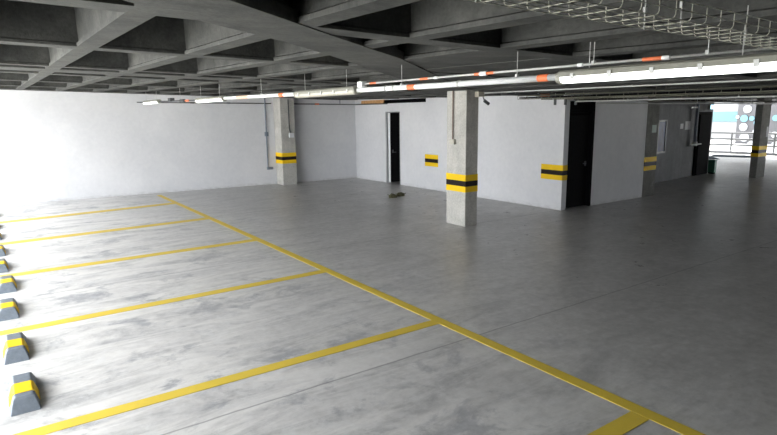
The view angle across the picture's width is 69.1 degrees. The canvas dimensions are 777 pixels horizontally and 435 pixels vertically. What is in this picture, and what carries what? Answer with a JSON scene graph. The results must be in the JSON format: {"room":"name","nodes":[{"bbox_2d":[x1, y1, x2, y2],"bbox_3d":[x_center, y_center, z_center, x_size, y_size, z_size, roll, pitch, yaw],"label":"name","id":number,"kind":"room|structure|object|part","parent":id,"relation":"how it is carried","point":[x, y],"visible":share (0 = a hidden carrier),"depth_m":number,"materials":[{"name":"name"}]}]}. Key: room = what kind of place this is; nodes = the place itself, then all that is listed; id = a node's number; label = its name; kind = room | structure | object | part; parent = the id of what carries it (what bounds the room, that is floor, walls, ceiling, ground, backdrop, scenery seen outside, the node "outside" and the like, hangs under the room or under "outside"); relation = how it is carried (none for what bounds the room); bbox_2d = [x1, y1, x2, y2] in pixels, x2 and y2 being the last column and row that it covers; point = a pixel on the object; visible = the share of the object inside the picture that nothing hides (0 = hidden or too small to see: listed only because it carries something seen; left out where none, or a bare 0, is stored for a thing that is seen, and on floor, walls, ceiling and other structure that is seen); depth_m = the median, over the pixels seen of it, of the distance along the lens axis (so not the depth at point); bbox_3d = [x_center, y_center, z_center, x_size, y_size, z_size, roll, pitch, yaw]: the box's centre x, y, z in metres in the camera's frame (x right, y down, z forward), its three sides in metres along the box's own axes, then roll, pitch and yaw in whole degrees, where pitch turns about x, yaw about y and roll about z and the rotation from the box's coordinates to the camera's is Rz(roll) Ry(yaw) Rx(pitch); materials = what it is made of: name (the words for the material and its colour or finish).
{"room":"parking garage","nodes":[
{"label":"parking garage","id":0,"kind":"room"},
{"bbox_2d":[0,90,356,205],"bbox_3d":[-6.812,-2.563,17.075,13.021,3.600,0.454,-7,12,-31],"label":"wall","id":1,"kind":"structure","parent":0,"point":[55,145],"depth_m":16.80,"materials":[{"name":"white paint"}]},
{"bbox_2d":[137,102,270,103],"bbox_3d":[-5.591,-3.544,17.469,4.060,0.077,0.044,-7,12,-30],"label":"conduit","id":2,"kind":"object","parent":1,"relation":"attached to","point":[137,102],"visible":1,"depth_m":17.57,"materials":[{"name":"grey metal"}]},
{"bbox_2d":[264,98,272,169],"bbox_3d":[-3.969,-2.755,18.601,0.220,2.350,0.060,-8,13,-34],"label":"conduit","id":3,"kind":"object","parent":1,"relation":"attached to","point":[266,132],"visible":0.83,"depth_m":18.56,"materials":[{"name":"grey metal"}]},
{"bbox_2d":[294,103,386,104],"bbox_3d":[-1.681,-3.750,18.609,2.449,0.081,2.243,-8,13,-34],"label":"conduit","id":4,"kind":"object","parent":1,"relation":"attached to","point":[294,103],"visible":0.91,"depth_m":19.29,"materials":[{"name":"grey metal"}]},
{"bbox_2d":[0,153,776,434],"bbox_3d":[8.842,-0.133,13.430,34.000,0.250,25.600,-8,13,-34],"label":"floor","id":5,"kind":"structure","parent":0,"point":[664,302],"depth_m":6.65,"materials":[{"name":"concrete"}]},
{"bbox_2d":[0,244,5,256],"bbox_3d":[-6.773,0.563,9.786,0.218,0.104,0.694,-8,13,-34],"label":"wheel stop","id":6,"kind":"object","parent":5,"relation":"on","point":[2,249],"visible":1,"depth_m":9.61,"materials":[{"name":"grey concrete"}]},
{"bbox_2d":[0,258,8,272],"bbox_3d":[-6.049,0.740,8.783,0.218,0.104,0.694,-8,13,-34],"label":"wheel stop","id":7,"kind":"object","parent":5,"relation":"on","point":[4,267],"visible":1,"depth_m":8.60,"materials":[{"name":"grey concrete"}]},
{"bbox_2d":[0,275,16,293],"bbox_3d":[-5.286,0.908,7.818,0.218,0.104,0.694,-8,13,-34],"label":"wheel stop","id":8,"kind":"object","parent":5,"relation":"on","point":[8,284],"visible":1,"depth_m":7.63,"materials":[{"name":"grey concrete"}]},
{"bbox_2d":[0,298,19,321],"bbox_3d":[-4.592,1.087,6.805,0.218,0.104,0.694,-8,13,-34],"label":"wheel stop","id":9,"kind":"object","parent":5,"relation":"on","point":[9,310],"visible":1,"depth_m":6.62,"materials":[{"name":"grey concrete"}]},
{"bbox_2d":[3,332,29,364],"bbox_3d":[-3.749,1.286,5.667,0.218,0.104,0.694,-8,13,-34],"label":"wheel stop","id":10,"kind":"object","parent":5,"relation":"on","point":[15,347],"visible":1,"depth_m":5.50,"materials":[{"name":"grey concrete"}]},
{"bbox_2d":[8,372,40,416],"bbox_3d":[-3.068,1.449,4.742,0.218,0.104,0.694,-8,13,-34],"label":"wheel stop","id":11,"kind":"object","parent":5,"relation":"on","point":[24,396],"visible":1,"depth_m":4.59,"materials":[{"name":"grey concrete"}]},
{"bbox_2d":[0,202,174,223],"bbox_3d":[-7.914,-0.017,13.277,5.758,0.004,0.280,-10,14,-40],"label":"parking line","id":12,"kind":"object","parent":5,"relation":"on","point":[172,202],"visible":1,"depth_m":13.67,"materials":[{"name":"yellow paint"}]},
{"bbox_2d":[0,218,207,244],"bbox_3d":[-6.368,0.366,11.097,5.737,0.004,0.240,-9,13,-37],"label":"parking line","id":13,"kind":"object","parent":5,"relation":"on","point":[198,219],"visible":1,"depth_m":11.49,"materials":[{"name":"yellow paint"}]},
{"bbox_2d":[0,239,255,276],"bbox_3d":[-4.828,0.748,8.925,5.730,0.004,0.190,-8,13,-34],"label":"parking line","id":14,"kind":"object","parent":5,"relation":"on","point":[249,240],"visible":1,"depth_m":9.27,"materials":[{"name":"yellow paint"}]},
{"bbox_2d":[0,270,325,335],"bbox_3d":[-3.296,1.128,6.765,5.730,0.004,0.155,-8,13,-35],"label":"parking line","id":15,"kind":"object","parent":5,"relation":"on","point":[72,319],"visible":1,"depth_m":7.00,"materials":[{"name":"yellow paint"}]},
{"bbox_2d":[13,320,438,434],"bbox_3d":[-1.839,1.489,4.710,5.730,0.004,0.135,-8,13,-34],"label":"parking line","id":16,"kind":"object","parent":5,"relation":"on","point":[72,422],"visible":1,"depth_m":4.90,"materials":[{"name":"yellow paint"}]},
{"bbox_2d":[273,98,296,184],"bbox_3d":[-3.496,-2.556,18.825,0.508,2.866,0.778,-8,13,-34],"label":"column","id":17,"kind":"structure","parent":5,"relation":"on","point":[285,147],"depth_m":18.54,"materials":[{"name":"concrete"}]},
{"bbox_2d":[287,99,293,137],"bbox_3d":[-3.181,-3.226,18.398,0.170,1.230,0.070,-8,13,-34],"label":"conduit","id":18,"kind":"object","parent":17,"relation":"attached to","point":[291,135],"visible":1,"depth_m":18.41,"materials":[{"name":"grey metal"}]},
{"bbox_2d":[387,193,396,197],"bbox_3d":[0.103,-0.616,15.611,0.238,0.125,0.263,10,15,44],"label":"clump","id":19,"kind":"object","parent":5,"relation":"on","point":[392,195],"visible":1,"depth_m":15.55,"materials":[{"name":"green plant"}]},
{"bbox_2d":[396,192,405,196],"bbox_3d":[0.338,-0.663,15.878,0.312,0.114,0.257,-4,11,-16],"label":"clump","id":20,"kind":"object","parent":5,"relation":"on","point":[399,194],"visible":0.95,"depth_m":15.81,"materials":[{"name":"green plant"}]},
{"bbox_2d":[157,195,705,434],"bbox_3d":[-1.350,0.682,9.039,0.150,0.004,18.950,-8,13,-34],"label":"parking line","id":21,"kind":"object","parent":5,"relation":"on","point":[669,423],"visible":1,"depth_m":5.56,"materials":[{"name":"yellow paint"}]},
{"bbox_2d":[446,90,478,226],"bbox_3d":[1.506,-1.225,11.565,0.338,2.763,0.588,-8,13,-34],"label":"column","id":22,"kind":"structure","parent":5,"relation":"on","point":[462,156],"depth_m":11.41,"materials":[{"name":"concrete"}]},
{"bbox_2d":[449,91,455,143],"bbox_3d":[1.294,-2.018,11.362,0.065,1.080,0.140,-8,13,-34],"label":"conduit","id":23,"kind":"object","parent":22,"relation":"attached to","point":[451,141],"visible":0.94,"depth_m":11.37,"materials":[{"name":"grey metal"}]},
{"bbox_2d":[475,92,489,104],"bbox_3d":[1.858,-2.354,11.176,0.289,0.265,0.171,-8,13,-34],"label":"security camera","id":24,"kind":"object","parent":22,"relation":"attached to","point":[477,94],"visible":1,"depth_m":11.11,"materials":[{"name":"black plastic"}]},
{"bbox_2d":[587,411,649,434],"bbox_3d":[-0.413,1.843,2.700,5.730,0.004,0.150,-8,13,-34],"label":"parking line","id":25,"kind":"object","parent":5,"relation":"on","point":[630,420],"visible":1,"depth_m":4.18,"materials":[{"name":"yellow paint"}]},
{"bbox_2d":[642,97,660,196],"bbox_3d":[6.736,-1.973,15.383,0.568,2.711,0.918,-8,13,-34],"label":"column","id":26,"kind":"structure","parent":5,"relation":"on","point":[650,158],"depth_m":15.03,"materials":[{"name":"grey concrete"}]},
{"bbox_2d":[652,125,656,132],"bbox_3d":[7.045,-2.351,14.961,0.200,0.200,0.006,-8,13,-34],"label":"paper sign","id":27,"kind":"object","parent":26,"relation":"attached to","point":[654,127],"visible":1,"depth_m":14.96,"materials":[{"name":"white paper"}]},
{"bbox_2d":[707,159,716,173],"bbox_3d":[11.676,-1.835,20.366,0.160,0.500,0.260,-8,13,-34],"label":"trash can","id":28,"kind":"object","parent":5,"relation":"on","point":[712,164],"visible":1,"depth_m":20.31,"materials":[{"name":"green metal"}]},
{"bbox_2d":[709,154,750,157],"bbox_3d":[16.621,-2.965,27.224,2.082,0.100,0.206,7,13,35],"label":"curb","id":29,"kind":"object","parent":5,"relation":"on","point":[715,155],"visible":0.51,"depth_m":27.19,"materials":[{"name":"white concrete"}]},
{"bbox_2d":[710,150,776,155],"bbox_3d":[22.821,-2.201,22.606,0.290,0.120,25.000,-8,13,-34],"label":"trim","id":30,"kind":"structure","parent":5,"relation":"on","point":[711,151],"depth_m":29.22,"materials":[{"name":"grey paint"}]},
{"bbox_2d":[710,132,776,152],"bbox_3d":[21.057,-3.179,24.992,0.100,0.980,19.150,-8,13,-34],"label":"guard railing","id":31,"kind":"object","parent":30,"relation":"on","point":[731,139],"visible":0.39,"depth_m":29.17,"materials":[{"name":"grey metal"}]},
{"bbox_3d":[17.894,-3.939,29.458,0.092,0.930,0.092,-3,11,-12],"label":"post","id":32,"kind":"part","parent":31,"relation":"part of","materials":[{"name":"grey metal"}]},
{"bbox_3d":[21.102,-3.001,24.962,0.100,0.100,19.000,-8,13,-34],"label":"rail","id":33,"kind":"part","parent":31,"relation":"part of","materials":[{"name":"grey metal"}]},
{"bbox_3d":[21.099,-3.296,24.908,0.100,0.100,19.000,-8,13,-34],"label":"rail","id":34,"kind":"part","parent":31,"relation":"part of","materials":[{"name":"grey metal"}]},
{"bbox_3d":[21.095,-3.601,24.851,0.100,0.100,19.000,-8,13,-34],"label":"rail","id":35,"kind":"part","parent":31,"relation":"part of","materials":[{"name":"grey metal"}]},
{"bbox_3d":[19.039,-3.655,27.843,0.092,0.930,0.092,-3,11,-12],"label":"post","id":36,"kind":"part","parent":31,"relation":"part of","materials":[{"name":"grey metal"}]},
{"bbox_2d":[749,97,771,177],"bbox_3d":[12.482,-2.706,18.939,0.628,2.711,0.228,-8,13,-34],"label":"column","id":37,"kind":"structure","parent":5,"relation":"on","point":[763,111],"depth_m":18.82,"materials":[{"name":"grey concrete"}]},
{"bbox_2d":[0,0,776,99],"bbox_3d":[8.780,-3.326,12.824,34.050,1.297,25.600,-8,13,-34],"label":"ceiling","id":38,"kind":"structure","parent":0,"point":[156,47],"depth_m":4.53,"materials":[{"name":"concrete"}]},
{"bbox_2d":[159,88,194,101],"bbox_3d":[-4.761,-2.726,12.653,0.100,0.311,3.100,-8,13,-34],"label":"conduit","id":39,"kind":"object","parent":38,"relation":"attached to","point":[169,99],"visible":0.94,"depth_m":12.66,"materials":[{"name":"metal"}]},
{"bbox_2d":[142,96,160,104],"bbox_3d":[-6.124,-3.095,14.569,0.124,0.327,1.620,-8,13,-34],"label":"lamp","id":40,"kind":"object","parent":39,"relation":"attached to","point":[156,101],"visible":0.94,"depth_m":14.37,"materials":[{"name":"white plastic"}]},
{"bbox_2d":[195,89,226,102],"bbox_3d":[-3.403,-2.363,10.745,0.124,0.330,1.620,-8,13,-34],"label":"lamp","id":41,"kind":"object","parent":39,"relation":"attached to","point":[214,98],"visible":0.95,"depth_m":10.62,"materials":[{"name":"white plastic"}]},
{"bbox_2d":[196,98,221,102],"bbox_3d":[-3.401,-2.228,10.770,0.100,0.050,1.560,-8,13,-34],"label":"diffuser","id":42,"kind":"object","parent":41,"relation":"attached to","point":[198,100],"depth_m":10.74,"materials":[{"name":"white plastic"}]},
{"bbox_2d":[223,90,293,99],"bbox_3d":[-2.098,-2.020,8.907,0.066,0.296,2.920,-8,13,-34],"label":"conduit","id":43,"kind":"object","parent":38,"relation":"attached to","point":[261,95],"visible":0.95,"depth_m":8.73,"materials":[{"name":"white plastic"}]},
{"bbox_2d":[293,69,361,98],"bbox_3d":[-0.803,-1.674,7.087,0.124,0.310,1.580,-8,13,-34],"label":"lamp","id":44,"kind":"object","parent":38,"relation":"hanging from","point":[350,90],"visible":0.97,"depth_m":6.93,"materials":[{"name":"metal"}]},
{"bbox_2d":[295,90,355,97],"bbox_3d":[-0.802,-1.549,7.110,0.100,0.050,1.520,-8,13,-34],"label":"diffuser","id":45,"kind":"object","parent":44,"relation":"attached to","point":[311,93],"depth_m":7.07,"materials":[{"name":"white plastic"}]},
{"bbox_2d":[356,52,554,91],"bbox_3d":[0.459,-1.352,5.308,0.062,0.276,2.830,-8,13,-34],"label":"conduit","id":46,"kind":"object","parent":38,"relation":"hanging from","point":[542,77],"visible":0.91,"depth_m":4.97,"materials":[{"name":"white plastic"}]},
{"bbox_2d":[357,81,366,87],"bbox_3d":[-0.302,-1.510,6.406,0.070,0.065,0.100,-8,13,-34],"label":"junction box","id":47,"kind":"object","parent":46,"relation":"on","point":[361,84],"visible":0.94,"depth_m":6.37,"materials":[{"name":"white plastic"}]},
{"bbox_2d":[365,30,775,84],"bbox_3d":[0.919,-1.272,4.688,0.040,0.165,4.120,-8,13,-34],"label":"conduit","id":48,"kind":"object","parent":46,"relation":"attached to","point":[707,52],"visible":0.97,"depth_m":3.91,"materials":[{"name":"metal"}]},
{"bbox_2d":[555,25,776,83],"bbox_3d":[1.699,-1.018,3.565,0.124,0.276,1.500,-8,13,-34],"label":"lamp","id":49,"kind":"object","parent":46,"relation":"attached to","point":[765,62],"visible":0.99,"depth_m":3.44,"materials":[{"name":"white plastic"}]},
{"bbox_2d":[559,62,776,83],"bbox_3d":[1.701,-0.910,3.585,0.100,0.050,1.440,-8,13,-34],"label":"diffuser","id":50,"kind":"object","parent":49,"relation":"attached to","point":[701,68],"depth_m":3.48,"materials":[{"name":"white plastic"}]},
{"bbox_2d":[501,92,563,96],"bbox_3d":[3.047,-2.588,11.861,1.901,0.099,0.064,-8,13,-34],"label":"conduit","id":51,"kind":"object","parent":38,"relation":"hanging from","point":[515,93],"visible":0.68,"depth_m":11.61,"materials":[{"name":"metal"}]},
{"bbox_2d":[554,93,576,104],"bbox_3d":[3.823,-2.515,11.990,1.000,0.245,0.040,-8,13,-34],"label":"bracket","id":52,"kind":"object","parent":38,"relation":"attached to","point":[565,100],"visible":0.34,"depth_m":11.93,"materials":[{"name":"metal"}]},
{"bbox_2d":[467,0,776,49],"bbox_3d":[1.905,-0.924,2.731,5.600,0.272,0.214,-8,13,-34],"label":"cable tray","id":53,"kind":"object","parent":38,"relation":"hanging from","point":[682,2],"visible":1,"depth_m":2.11,"materials":[{"name":"metal"}]},
{"bbox_2d":[484,79,776,93],"bbox_3d":[4.439,-1.760,7.297,0.074,0.076,9.201,-8,13,-33],"label":"conduit","id":54,"kind":"object","parent":38,"relation":"attached to","point":[756,79],"visible":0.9,"depth_m":8.27,"materials":[{"name":"metal"}]},
{"bbox_2d":[518,86,776,99],"bbox_3d":[5.372,-1.669,7.048,0.300,0.206,9.704,-8,13,-34],"label":"cable tray","id":55,"kind":"object","parent":38,"relation":"hanging from","point":[653,92],"visible":0.98,"depth_m":8.64,"materials":[{"name":"black metal"}]},
{"bbox_2d":[552,88,776,99],"bbox_3d":[6.151,-1.765,7.583,0.300,0.181,9.704,-8,13,-34],"label":"cable tray","id":56,"kind":"object","parent":38,"relation":"hanging from","point":[687,95],"visible":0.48,"depth_m":9.36,"materials":[{"name":"black metal"}]},
{"bbox_2d":[582,98,763,102],"bbox_3d":[8.290,-3.254,15.560,9.400,0.214,0.070,-8,13,-34],"label":"conduit","id":57,"kind":"object","parent":38,"relation":"hanging from","point":[613,98],"visible":0.16,"depth_m":15.35,"materials":[{"name":"metal"}]},
{"bbox_2d":[575,95,776,101],"bbox_3d":[6.726,-1.820,7.979,0.028,0.192,9.700,-8,13,-34],"label":"conduit","id":58,"kind":"object","parent":38,"relation":"hanging from","point":[770,95],"visible":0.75,"depth_m":10.10,"materials":[{"name":"metal"}]},
{"bbox_2d":[584,97,776,102],"bbox_3d":[10.539,-3.498,16.766,15.104,0.224,0.360,-8,13,-34],"label":"cable tray","id":59,"kind":"object","parent":38,"relation":"hanging from","point":[599,98],"visible":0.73,"depth_m":15.46,"materials":[{"name":"black metal"}]},
{"bbox_2d":[596,99,776,103],"bbox_3d":[10.315,-3.392,16.316,14.000,0.257,0.028,-8,13,-34],"label":"conduit","id":60,"kind":"object","parent":38,"relation":"hanging from","point":[697,99],"visible":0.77,"depth_m":14.55,"materials":[{"name":"metal"}]},
{"bbox_2d":[355,95,569,210],"bbox_3d":[1.483,-2.501,16.709,0.244,3.400,9.204,-8,13,-34],"label":"wall","id":61,"kind":"structure","parent":0,"point":[523,144],"depth_m":14.87,"materials":[{"name":"white paint"}]},
{"bbox_2d":[361,100,384,103],"bbox_3d":[-0.539,-3.911,19.129,0.040,0.120,1.380,-8,13,-34],"label":"wooden board","id":62,"kind":"object","parent":61,"relation":"attached to","point":[367,101],"visible":1,"depth_m":19.10,"materials":[{"name":"brown wood"}]},
{"bbox_2d":[385,111,400,184],"bbox_3d":[0.489,-2.325,18.725,0.850,2.345,0.800,-8,13,-34],"label":"door","id":63,"kind":"structure","parent":61,"relation":"in","point":[392,120],"depth_m":18.77,"materials":[{"name":"black metal"}]},
{"bbox_2d":[570,94,647,205],"bbox_3d":[5.414,-2.049,13.993,3.190,3.400,0.180,-8,13,-34],"label":"wall","id":64,"kind":"structure","parent":0,"point":[619,129],"depth_m":14.21,"materials":[{"name":"white paint"}]},
{"bbox_2d":[565,101,595,209],"bbox_3d":[4.475,-1.493,13.469,0.935,2.520,0.270,-8,13,-34],"label":"door","id":65,"kind":"structure","parent":64,"relation":"in","point":[582,115],"depth_m":13.49,"materials":[{"name":"black metal"}]},
{"bbox_2d":[654,97,712,182],"bbox_3d":[6.647,-3.428,21.356,7.050,3.400,8.750,-8,13,-34],"label":"wall","id":66,"kind":"structure","parent":0,"point":[676,162],"depth_m":18.71,"materials":[{"name":"grey paint"}]},
{"bbox_2d":[657,120,667,153],"bbox_3d":[8.641,-2.561,17.880,0.628,1.050,0.050,-10,14,-40],"label":"window","id":67,"kind":"structure","parent":66,"relation":"in","point":[662,129],"depth_m":17.90,"materials":[{"name":"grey glass"}]},
{"bbox_2d":[685,121,690,129],"bbox_3d":[10.104,-3.107,19.051,0.420,0.280,0.006,-10,14,-40],"label":"paper notice","id":68,"kind":"object","parent":66,"relation":"attached to","point":[687,123],"visible":1,"depth_m":19.04,"materials":[{"name":"white paper"}]},
{"bbox_2d":[690,99,700,145],"bbox_3d":[10.410,-3.210,19.146,0.750,1.560,0.165,-8,13,-34],"label":"standpipe","id":69,"kind":"object","parent":66,"relation":"attached to","point":[694,143],"visible":0.98,"depth_m":19.17,"materials":[{"name":"metal"}]},
{"bbox_2d":[692,112,711,175],"bbox_3d":[11.059,-2.619,19.975,1.090,2.200,0.382,-8,13,-34],"label":"door","id":70,"kind":"structure","parent":66,"relation":"in","point":[701,152],"depth_m":19.83,"materials":[{"name":"black metal"}]},
{"label":"outside","id":71,"kind":"structure","parent":0,"visible":0},
{"bbox_2d":[710,139,776,152],"bbox_3d":[6.606,-0.433,16.992,150.000,0.300,100.000,-8,13,-34],"label":"ground","id":72,"kind":"structure","parent":71,"point":[712,147],"depth_m":38.27,"materials":[{"name":"white concrete"}]},
{"bbox_2d":[711,104,738,137],"bbox_3d":[28.948,-13.939,54.609,8.060,12.000,15.000,-8,13,-34],"label":"building","id":73,"kind":"structure","parent":72,"relation":"on","point":[724,115],"depth_m":48.63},
{"bbox_2d":[735,100,776,144],"bbox_3d":[33.971,-9.112,37.545,8.080,9.410,16.320,-8,13,-34],"label":"building","id":74,"kind":"structure","parent":72,"relation":"on","point":[745,117],"depth_m":41.65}
]}

